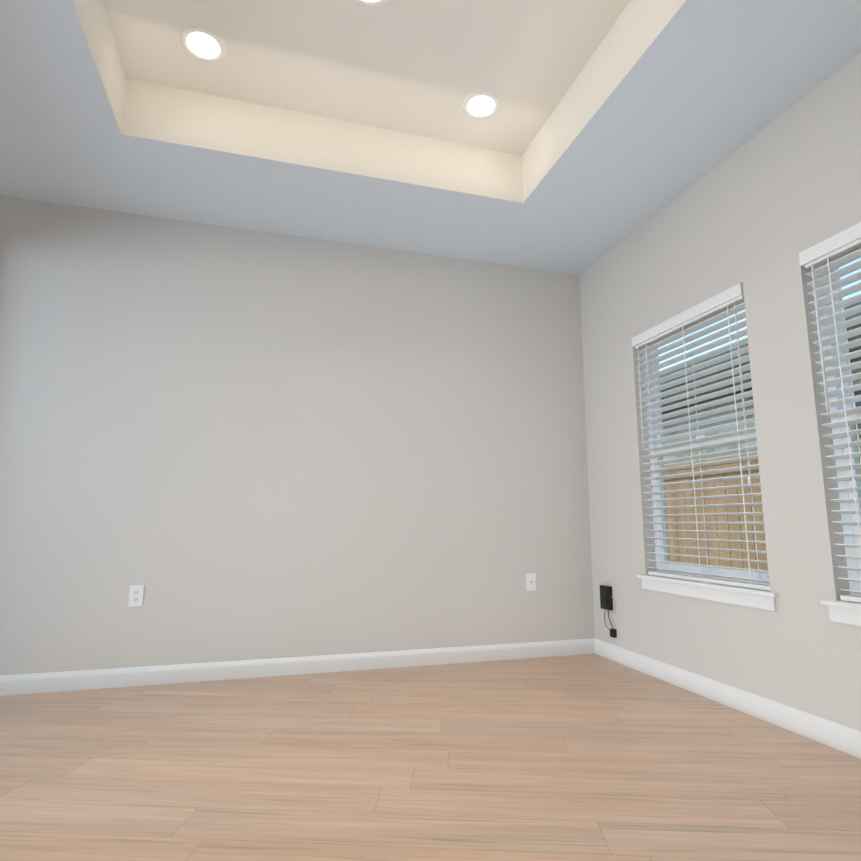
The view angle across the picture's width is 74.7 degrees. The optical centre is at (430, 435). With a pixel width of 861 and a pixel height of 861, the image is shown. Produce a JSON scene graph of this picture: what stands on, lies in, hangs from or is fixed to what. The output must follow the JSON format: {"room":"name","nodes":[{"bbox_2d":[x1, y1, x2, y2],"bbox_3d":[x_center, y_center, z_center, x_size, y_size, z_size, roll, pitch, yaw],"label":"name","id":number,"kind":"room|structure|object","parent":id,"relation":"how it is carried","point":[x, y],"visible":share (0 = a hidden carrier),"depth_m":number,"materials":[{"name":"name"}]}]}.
{"room":"empty living room","nodes":[
{"label":"empty living room","id":0,"kind":"room"},
{"bbox_2d":[0,196,594,675],"bbox_3d":[-2.052,-0.224,3.271,6.880,3.200,0.150,3,-9,-16],"label":"wall","id":1,"kind":"structure","parent":0,"point":[226,444],"depth_m":3.47,"materials":[{"name":"paint"}]},
{"bbox_2d":[128,585,143,606],"bbox_3d":[-1.637,0.894,3.134,0.070,0.115,0.008,3,-9,-16],"label":"outlet","id":2,"kind":"object","parent":1,"relation":"attached to","point":[135,595],"visible":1,"depth_m":3.13,"materials":[{"name":"white plastic"}]},
{"bbox_2d":[0,639,591,695],"bbox_3d":[-0.705,1.358,3.332,3.820,0.096,0.014,3,-9,-16],"label":"baseboard","id":3,"kind":"structure","parent":1,"relation":"attached to","point":[17,684],"depth_m":3.27,"materials":[{"name":"white wood"}]},
{"bbox_2d":[526,573,535,590],"bbox_3d":[0.678,0.990,3.796,0.070,0.115,0.010,3,-9,-16],"label":"outlet","id":4,"kind":"object","parent":1,"relation":"attached to","point":[530,581],"visible":1,"depth_m":3.79,"materials":[{"name":"white plastic"}]},
{"bbox_2d":[103,0,629,155],"bbox_3d":[-0.249,-1.887,2.305,2.230,0.100,1.740,3,-9,-16],"label":"ceiling","id":5,"kind":"structure","parent":0,"point":[424,68],"depth_m":2.65,"materials":[{"name":"paint"}]},
{"bbox_2d":[180,26,225,61],"bbox_3d":[-1.041,-1.788,2.585,0.198,0.010,0.198,3,-9,-16],"label":"recessed light","id":6,"kind":"object","parent":5,"relation":"in","point":[201,43],"visible":1,"depth_m":2.58,"materials":[{"name":"white"}]},
{"bbox_2d":[354,0,387,6],"bbox_3d":[-0.249,-1.832,2.297,0.198,0.010,0.198,3,-9,-16],"label":"recessed light","id":7,"kind":"object","parent":5,"relation":"in","point":[371,3],"visible":1,"depth_m":2.37,"materials":[{"name":"white"}]},
{"bbox_2d":[462,91,499,118],"bbox_3d":[0.266,-1.728,2.958,0.198,0.010,0.198,3,-9,-16],"label":"recessed light","id":8,"kind":"object","parent":5,"relation":"in","point":[481,104],"visible":1,"depth_m":2.95,"materials":[{"name":"white"}]},
{"bbox_2d":[0,654,860,860],"bbox_3d":[-1.401,1.067,0.784,6.880,0.120,4.850,3,-9,-16],"label":"floor","id":9,"kind":"structure","parent":0,"point":[589,757],"depth_m":2.00,"materials":[{"name":"brown wood"}]},
{"bbox_2d":[0,0,860,274],"bbox_3d":[-1.399,-1.849,1.241,6.580,0.305,4.550,3,-9,-16],"label":"ceiling","id":10,"kind":"structure","parent":0,"point":[661,105],"depth_m":2.91,"materials":[{"name":"paint"}]},
{"bbox_2d":[579,52,860,730],"bbox_3d":[1.854,-0.436,1.893,0.150,3.200,4.700,3,-9,-16],"label":"wall","id":11,"kind":"structure","parent":0,"point":[758,213],"depth_m":2.65,"materials":[{"name":"paint"}]},
{"bbox_2d":[600,585,616,637],"bbox_3d":[1.169,1.155,3.702,0.034,0.315,0.142,3,-9,-16],"label":"box","id":12,"kind":"object","parent":11,"relation":"attached to","point":[606,599],"visible":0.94,"depth_m":3.70,"materials":[{"name":"black plastic"}]},
{"bbox_2d":[643,315,769,584],"bbox_3d":[1.516,0.048,3.109,0.070,1.479,0.878,3,-9,-16],"label":"window","id":13,"kind":"structure","parent":11,"relation":"in","point":[723,572],"depth_m":3.16,"materials":[{"name":"white plastic"}]},
{"bbox_2d":[632,283,769,590],"bbox_3d":[1.439,0.043,3.087,0.075,1.473,0.868,3,-9,-16],"label":"window blind","id":14,"kind":"object","parent":13,"relation":"attached to","point":[719,306],"visible":0.85,"depth_m":3.04,"materials":[{"name":"white plastic"}]},
{"bbox_2d":[637,574,778,610],"bbox_3d":[1.434,0.815,2.965,0.102,0.082,0.970,3,-9,-16],"label":"sill","id":15,"kind":"structure","parent":11,"relation":"attached to","point":[748,597],"depth_m":2.85,"materials":[{"name":"white wood"}]},
{"bbox_2d":[592,638,860,758],"bbox_3d":[1.575,1.199,2.309,0.014,0.096,3.210,3,-9,-16],"label":"baseboard","id":16,"kind":"structure","parent":11,"relation":"attached to","point":[840,737],"depth_m":2.64,"materials":[{"name":"white wood"}]},
{"bbox_2d":[815,258,860,595],"bbox_3d":[1.846,-0.129,1.979,0.070,1.479,0.878,3,-9,-16],"label":"window","id":17,"kind":"structure","parent":11,"relation":"in","point":[856,563],"depth_m":2.32,"materials":[{"name":"white plastic"}]},
{"bbox_2d":[799,222,860,602],"bbox_3d":[1.769,-0.133,1.958,0.075,1.473,0.868,3,-9,-16],"label":"window blind","id":18,"kind":"object","parent":17,"relation":"attached to","point":[840,249],"visible":1,"depth_m":2.31,"materials":[{"name":"white plastic"}]},
{"bbox_2d":[821,600,860,625],"bbox_3d":[1.765,0.639,1.835,0.102,0.082,0.970,3,-9,-16],"label":"sill","id":19,"kind":"structure","parent":11,"relation":"attached to","point":[846,612],"depth_m":2.20,"materials":[{"name":"white wood"}]},
{"label":"outside","id":20,"kind":"structure","parent":0,"visible":0},
{"bbox_3d":[7.519,1.903,3.553,11.850,0.200,20.000,3,-9,-16],"label":"ground","id":21,"kind":"structure","parent":20,"visible":0},
{"bbox_2d":[660,302,860,465],"bbox_3d":[6.870,-0.742,3.777,4.068,5.095,18.000,3,-9,-16],"label":"neighbouring house","id":22,"kind":"structure","parent":21,"relation":"on","point":[752,425],"depth_m":7.91,"materials":[{"name":"grey"}]},
{"bbox_2d":[663,438,860,569],"bbox_3d":[3.797,0.665,2.322,0.105,1.860,14.638,3,-9,-16],"label":"fence","id":23,"kind":"object","parent":21,"relation":"on","point":[762,557],"depth_m":5.60,"materials":[{"name":"brown wood"}]}
]}

